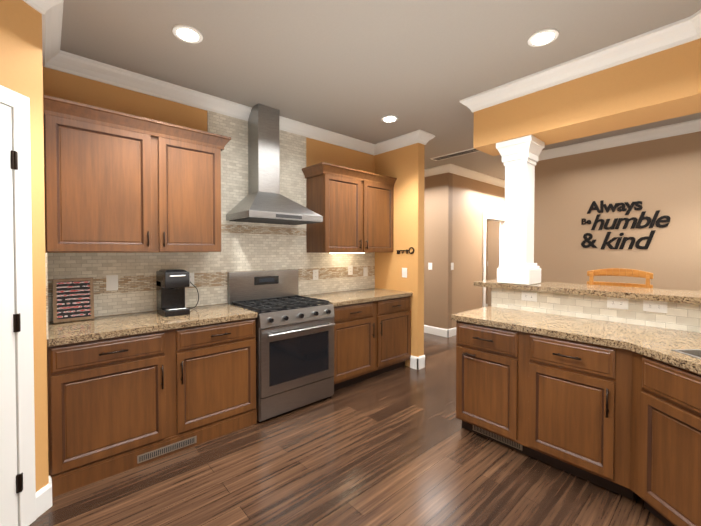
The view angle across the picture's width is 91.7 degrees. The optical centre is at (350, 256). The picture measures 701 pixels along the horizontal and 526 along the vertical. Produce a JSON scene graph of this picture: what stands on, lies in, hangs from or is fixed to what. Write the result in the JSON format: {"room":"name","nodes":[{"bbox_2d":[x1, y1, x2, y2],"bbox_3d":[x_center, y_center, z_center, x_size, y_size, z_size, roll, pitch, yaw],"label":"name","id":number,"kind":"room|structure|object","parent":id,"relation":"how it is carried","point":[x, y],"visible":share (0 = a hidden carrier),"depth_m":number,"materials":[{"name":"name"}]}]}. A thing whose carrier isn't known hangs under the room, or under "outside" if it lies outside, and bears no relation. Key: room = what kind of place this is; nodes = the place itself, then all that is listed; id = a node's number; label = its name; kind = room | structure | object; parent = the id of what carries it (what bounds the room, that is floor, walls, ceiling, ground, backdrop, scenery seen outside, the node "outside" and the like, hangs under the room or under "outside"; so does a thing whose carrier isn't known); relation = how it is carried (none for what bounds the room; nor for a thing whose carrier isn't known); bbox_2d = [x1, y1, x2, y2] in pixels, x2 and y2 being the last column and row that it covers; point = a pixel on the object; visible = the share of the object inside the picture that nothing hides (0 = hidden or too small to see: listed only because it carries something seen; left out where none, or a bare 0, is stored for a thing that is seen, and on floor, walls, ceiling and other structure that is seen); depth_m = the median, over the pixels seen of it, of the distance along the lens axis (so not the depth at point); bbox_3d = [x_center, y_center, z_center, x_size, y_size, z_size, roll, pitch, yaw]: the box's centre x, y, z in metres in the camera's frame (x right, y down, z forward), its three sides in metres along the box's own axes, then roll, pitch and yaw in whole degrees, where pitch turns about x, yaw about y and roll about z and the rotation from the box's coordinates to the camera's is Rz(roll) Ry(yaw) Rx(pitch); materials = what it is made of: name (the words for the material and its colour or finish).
{"room":"kitchen","nodes":[
{"label":"kitchen","id":0,"kind":"room"},
{"bbox_2d":[0,0,48,491],"bbox_3d":[-1.763,-0.008,1.212,0.120,2.800,1.301,0,1,3],"label":"wall","id":1,"kind":"structure","parent":0,"point":[21,69],"depth_m":1.80,"materials":[{"name":"orange paint"}]},
{"bbox_2d":[0,85,35,525],"bbox_3d":[-1.686,0.290,1.337,0.628,2.200,0.628,-1,1,-42],"label":"door frame","id":2,"kind":"structure","parent":1,"relation":"attached to","point":[17,469],"depth_m":1.69,"materials":[{"name":"white wood"}]},
{"bbox_2d":[23,0,700,187],"bbox_3d":[1.673,-1.389,3.412,8.920,0.110,9.500,-1,1,-42],"label":"crown molding","id":3,"kind":"structure","parent":1,"relation":"attached to","point":[665,37],"depth_m":2.74,"materials":[{"name":"white wood"}]},
{"bbox_2d":[42,54,48,474],"bbox_3d":[-1.944,-0.022,2.079,0.120,2.800,0.700,-1,1,-42],"label":"wall","id":4,"kind":"structure","parent":0,"point":[45,268],"depth_m":2.03,"materials":[{"name":"orange paint"}]},
{"bbox_2d":[45,253,47,338],"bbox_3d":[-1.911,0.218,2.142,0.008,0.483,0.634,-1,1,-42],"label":"tile","id":5,"kind":"structure","parent":4,"relation":"attached to","point":[46,296],"depth_m":1.91,"materials":[{"name":"beige tile"}]},
{"bbox_2d":[43,67,373,450],"bbox_3d":[-0.991,-0.045,3.481,3.410,2.800,0.120,-1,1,-42],"label":"wall","id":6,"kind":"structure","parent":0,"point":[65,86],"depth_m":2.77,"materials":[{"name":"orange paint"}]},
{"bbox_2d":[44,95,230,251],"bbox_3d":[-1.564,-0.516,2.616,1.168,0.960,0.391,-1,1,-42],"label":"upper cabinet","id":7,"kind":"object","parent":6,"relation":"attached to","point":[116,181],"visible":1,"depth_m":2.41,"materials":[{"name":"brown wood"}]},
{"bbox_2d":[189,273,193,285],"bbox_3d":[-1.418,0.201,3.004,0.075,0.118,0.008,-1,1,-42],"label":"outlet","id":8,"kind":"object","parent":6,"relation":"attached to","point":[191,275],"depth_m":3.01,"materials":[{"name":"white plastic"}]},
{"bbox_2d":[47,111,374,321],"bbox_3d":[-0.904,-0.449,3.465,3.288,1.773,0.010,-1,1,-42],"label":"tile backsplash","id":9,"kind":"structure","parent":6,"relation":"attached to","point":[247,246],"depth_m":3.25,"materials":[{"name":"beige tile"}]},
{"bbox_2d":[106,275,117,290],"bbox_3d":[-1.838,0.202,2.626,0.075,0.118,0.012,-1,1,-42],"label":"outlet","id":10,"kind":"object","parent":9,"relation":"attached to","point":[111,282],"visible":1,"depth_m":2.62,"materials":[{"name":"white plastic"}]},
{"bbox_2d":[313,270,317,279],"bbox_3d":[-0.400,0.209,3.914,0.075,0.118,0.008,-1,1,-42],"label":"outlet","id":11,"kind":"object","parent":9,"relation":"attached to","point":[315,274],"visible":1,"depth_m":3.91,"materials":[{"name":"white plastic"}]},
{"bbox_2d":[348,265,352,274],"bbox_3d":[-0.001,0.169,4.270,0.075,0.118,0.008,-1,1,-42],"label":"outlet","id":12,"kind":"object","parent":9,"relation":"attached to","point":[350,269],"visible":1,"depth_m":4.27,"materials":[{"name":"white plastic"}]},
{"bbox_2d":[363,267,367,275],"bbox_3d":[0.199,0.198,4.446,0.075,0.118,0.012,-1,1,-42],"label":"outlet","id":13,"kind":"object","parent":9,"relation":"attached to","point":[365,271],"visible":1,"depth_m":4.44,"materials":[{"name":"white plastic"}]},
{"bbox_2d":[226,103,322,224],"bbox_3d":[-0.725,-0.887,3.286,0.775,1.102,0.501,-1,1,-42],"label":"range hood","id":14,"kind":"object","parent":6,"relation":"attached to","point":[264,200],"visible":1,"depth_m":3.24,"materials":[{"name":"silver metal"}]},
{"bbox_2d":[302,162,396,252],"bbox_3d":[0.015,-0.514,4.028,1.162,0.930,0.391,-1,1,-42],"label":"upper cabinet","id":15,"kind":"object","parent":6,"relation":"attached to","point":[354,208],"visible":1,"depth_m":3.81,"materials":[{"name":"brown wood"}]},
{"bbox_2d":[29,333,665,525],"bbox_3d":[1.680,1.385,3.465,9.500,0.060,10.100,-1,1,-42],"label":"floor","id":16,"kind":"structure","parent":0,"point":[400,446],"depth_m":2.10,"materials":[{"name":"brown wood"}]},
{"bbox_2d":[47,331,174,497],"bbox_3d":[-1.682,0.936,2.374,0.637,0.876,0.625,-1,1,-42],"label":"base cabinet","id":17,"kind":"object","parent":16,"relation":"on","point":[129,391],"depth_m":2.12,"materials":[{"name":"brown wood"}]},
{"bbox_2d":[47,303,257,346],"bbox_3d":[-1.440,0.474,2.573,1.274,0.040,0.641,-1,1,-42],"label":"countertop","id":18,"kind":"structure","parent":17,"relation":"on","point":[140,323],"depth_m":2.37,"materials":[{"name":"beige stone"}]},
{"bbox_2d":[53,278,93,322],"bbox_3d":[-1.971,0.305,2.426,0.225,0.300,0.024,-1,-10,-42],"label":"frame","id":19,"kind":"object","parent":18,"relation":"on","point":[73,299],"visible":0.92,"depth_m":2.42,"materials":[{"name":"brown wood"}]},
{"bbox_2d":[156,269,198,316],"bbox_3d":[-1.378,0.275,2.793,0.339,0.350,0.360,-1,1,-42],"label":"coffee maker","id":20,"kind":"object","parent":18,"relation":"on","point":[171,284],"visible":0.98,"depth_m":2.65,"materials":[{"name":"black plastic"}]},
{"bbox_2d":[175,319,256,452],"bbox_3d":[-1.207,0.929,2.798,0.637,0.876,0.625,-1,1,-42],"label":"base cabinet","id":21,"kind":"object","parent":16,"relation":"on","point":[215,364],"depth_m":2.55,"materials":[{"name":"brown wood"}]},
{"bbox_2d":[227,270,334,421],"bbox_3d":[-0.639,0.754,3.220,0.764,1.210,0.730,-1,1,-42],"label":"range","id":22,"kind":"object","parent":16,"relation":"on","point":[294,350],"visible":0.94,"depth_m":3.03,"materials":[{"name":"silver metal"}]},
{"bbox_2d":[303,288,412,389],"bbox_3d":[0.081,0.890,3.925,1.234,0.915,0.662,-1,1,-42],"label":"base cabinet","id":23,"kind":"object","parent":16,"relation":"on","point":[372,332],"visible":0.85,"depth_m":3.68,"materials":[{"name":"brown wood"}]},
{"bbox_2d":[456,343,518,450],"bbox_3d":[1.205,0.931,2.667,0.600,0.875,0.505,-1,1,-42],"label":"base cabinet","id":24,"kind":"object","parent":16,"relation":"on","point":[487,383],"depth_m":2.47,"materials":[{"name":"brown wood"}]},
{"bbox_2d":[519,359,598,484],"bbox_3d":[1.562,0.937,2.269,0.600,0.875,0.565,-1,1,-42],"label":"base cabinet","id":25,"kind":"object","parent":16,"relation":"on","point":[582,381],"depth_m":2.12,"materials":[{"name":"brown wood"}]},
{"bbox_2d":[587,268,652,287],"bbox_3d":[2.363,0.737,3.063,0.485,1.250,0.506,-1,1,-42],"label":"bar stool","id":26,"kind":"object","parent":16,"relation":"on","point":[648,276],"visible":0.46,"depth_m":3.19,"materials":[{"name":"brown wood"}]},
{"bbox_2d":[599,375,700,525],"bbox_3d":[1.846,0.951,1.421,1.035,0.875,1.078,-1,1,-42],"label":"base cabinet","id":27,"kind":"object","parent":16,"relation":"on","point":[650,439],"depth_m":1.73,"materials":[{"name":"brown wood"}]},
{"bbox_2d":[451,307,700,398],"bbox_3d":[1.532,0.487,1.848,1.193,0.040,2.210,-1,1,-42],"label":"countertop","id":28,"kind":"structure","parent":27,"relation":"on","point":[661,358],"depth_m":2.05,"materials":[{"name":"beige stone"}]},
{"bbox_2d":[60,0,700,179],"bbox_3d":[1.680,-1.474,3.418,9.500,0.060,10.100,-1,1,-42],"label":"ceiling","id":29,"kind":"structure","parent":0,"point":[358,69],"depth_m":2.34,"materials":[{"name":"paint"}]},
{"bbox_2d":[172,24,202,42],"bbox_3d":[-1.038,-1.417,2.172,0.176,0.013,0.176,-1,1,-42],"label":"recessed light","id":30,"kind":"object","parent":29,"relation":"in","point":[187,33],"visible":0.98,"depth_m":2.16,"materials":[{"name":"white"}]},
{"bbox_2d":[381,115,397,121],"bbox_3d":[0.409,-1.440,3.560,0.176,0.013,0.176,-1,1,-42],"label":"recessed light","id":31,"kind":"object","parent":29,"relation":"in","point":[390,118],"visible":0.96,"depth_m":3.54,"materials":[{"name":"white"}]},
{"bbox_2d":[430,148,478,160],"bbox_3d":[1.540,-1.463,4.844,0.170,0.010,0.852,-1,1,-42],"label":"ceiling vent","id":32,"kind":"object","parent":29,"relation":"in","point":[459,153],"visible":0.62,"depth_m":4.86,"materials":[{"name":"white metal"}]},
{"bbox_2d":[528,28,558,46],"bbox_3d":[1.248,-1.418,2.208,0.176,0.013,0.176,-1,1,-42],"label":"recessed light","id":33,"kind":"object","parent":29,"relation":"in","point":[543,37],"visible":0.98,"depth_m":2.19,"materials":[{"name":"white glass"}]},
{"bbox_2d":[473,38,700,155],"bbox_3d":[1.885,-1.194,1.531,1.814,0.440,3.392,-1,1,-42],"label":"soffit","id":34,"kind":"structure","parent":29,"relation":"attached to","point":[660,86],"depth_m":2.44,"materials":[{"name":"orange paint"}]},
{"bbox_2d":[374,143,423,366],"bbox_3d":[-0.395,-0.078,5.462,0.120,2.800,3.720,-1,1,-42],"label":"wall","id":35,"kind":"structure","parent":0,"point":[404,166],"depth_m":4.14,"materials":[{"name":"orange paint"}]},
{"bbox_2d":[402,268,406,277],"bbox_3d":[0.662,0.197,4.185,0.012,0.118,0.075,-1,1,-42],"label":"light switch","id":36,"kind":"object","parent":35,"relation":"attached to","point":[404,272],"visible":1,"depth_m":4.18,"materials":[{"name":"white plastic"}]},
{"bbox_2d":[397,247,413,253],"bbox_3d":[0.665,-0.072,4.163,0.028,0.086,0.270,-1,1,-42],"label":"hook","id":37,"kind":"object","parent":35,"relation":"attached to","point":[406,250],"visible":0.98,"depth_m":4.14,"materials":[{"name":"brown metal"}]},
{"bbox_2d":[410,355,424,367],"bbox_3d":[-0.340,1.246,5.523,0.014,0.150,3.734,-1,1,-42],"label":"baseboard","id":38,"kind":"structure","parent":35,"relation":"attached to","point":[419,361],"depth_m":4.09,"materials":[{"name":"white wood"}]},
{"bbox_2d":[424,145,424,196],"bbox_3d":[-0.348,-0.079,5.504,0.004,2.800,3.720,-1,1,-42],"label":"wall","id":39,"kind":"structure","parent":0,"point":[424,170],"depth_m":4.10,"materials":[{"name":"paint"}]},
{"bbox_2d":[424,172,452,328],"bbox_3d":[0.598,-0.099,6.752,0.120,2.800,3.120,-1,1,-42],"label":"wall","id":40,"kind":"structure","parent":0,"point":[438,197],"depth_m":5.69,"materials":[{"name":"beige paint"}]},
{"bbox_2d":[424,325,448,337],"bbox_3d":[0.553,1.237,6.724,0.014,0.130,3.134,-1,1,-42],"label":"baseboard","id":41,"kind":"structure","parent":40,"relation":"attached to","point":[427,329],"depth_m":5.72,"materials":[{"name":"white wood"}]},
{"bbox_2d":[449,327,455,336],"bbox_3d":[2.034,1.249,5.956,1.150,0.130,0.014,-1,1,-42],"label":"baseboard","id":42,"kind":"structure","parent":40,"relation":"attached to","point":[452,332],"depth_m":5.64,"materials":[{"name":"white wood"}]},
{"bbox_2d":[452,174,504,327],"bbox_3d":[2.757,-0.098,6.670,2.990,2.800,0.120,-1,1,-42],"label":"wall","id":43,"kind":"structure","parent":0,"point":[473,200],"depth_m":5.99,"materials":[{"name":"beige paint"}]},
{"bbox_2d":[483,213,504,306],"bbox_3d":[2.812,0.242,6.711,1.040,2.120,0.140,-1,1,-42],"label":"door frame","id":44,"kind":"structure","parent":43,"relation":"attached to","point":[494,217],"depth_m":6.54,"materials":[{"name":"white wood"}]},
{"bbox_2d":[486,220,487,303],"bbox_3d":[2.222,-0.109,7.359,3.110,2.800,0.120,-1,1,-42],"label":"wall","id":45,"kind":"structure","parent":0,"point":[486,254],"depth_m":8.25,"materials":[{"name":"beige paint"}]},
{"bbox_2d":[487,220,499,306],"bbox_3d":[4.033,-0.113,7.576,0.120,2.800,1.970,-1,1,-42],"label":"wall","id":46,"kind":"structure","parent":0,"point":[493,242],"depth_m":8.18,"materials":[{"name":"beige paint"}]},
{"bbox_2d":[496,135,544,284],"bbox_3d":[1.481,-0.382,2.983,0.296,1.226,0.296,-1,1,-42],"label":"column","id":47,"kind":"structure","parent":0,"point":[520,155],"depth_m":2.91,"materials":[{"name":"white wood"}]},
{"bbox_2d":[521,291,536,301],"bbox_3d":[1.471,0.327,2.804,0.008,0.075,0.118,-1,1,-42],"label":"outlet","id":48,"kind":"object","parent":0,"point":[529,296],"visible":1,"depth_m":2.80,"materials":[{"name":"white plastic"}]},
{"bbox_2d":[534,131,700,290],"bbox_3d":[4.336,-0.038,3.066,0.120,2.800,5.400,-1,1,-42],"label":"wall","id":49,"kind":"structure","parent":0,"point":[663,175],"depth_m":4.11,"materials":[{"name":"beige paint"}]},
{"bbox_2d":[581,200,670,248],"bbox_3d":[3.295,-0.397,4.123,0.008,0.614,0.853,-1,1,-42],"label":"sign","id":50,"kind":"object","parent":49,"relation":"attached to","point":[659,220],"visible":1,"depth_m":4.12,"materials":[{"name":"black metal"}]},
{"bbox_2d":[607,297,628,309],"bbox_3d":[1.859,0.324,2.370,0.008,0.075,0.118,-1,1,-42],"label":"outlet","id":51,"kind":"object","parent":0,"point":[618,303],"visible":0.96,"depth_m":2.37,"materials":[{"name":"white plastic"}]},
{"bbox_2d":[643,300,666,312],"bbox_3d":[1.990,0.325,2.224,0.008,0.075,0.118,-1,1,-42],"label":"outlet","id":52,"kind":"object","parent":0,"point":[655,306],"visible":0.92,"depth_m":2.22,"materials":[{"name":"white plastic"}]}
]}

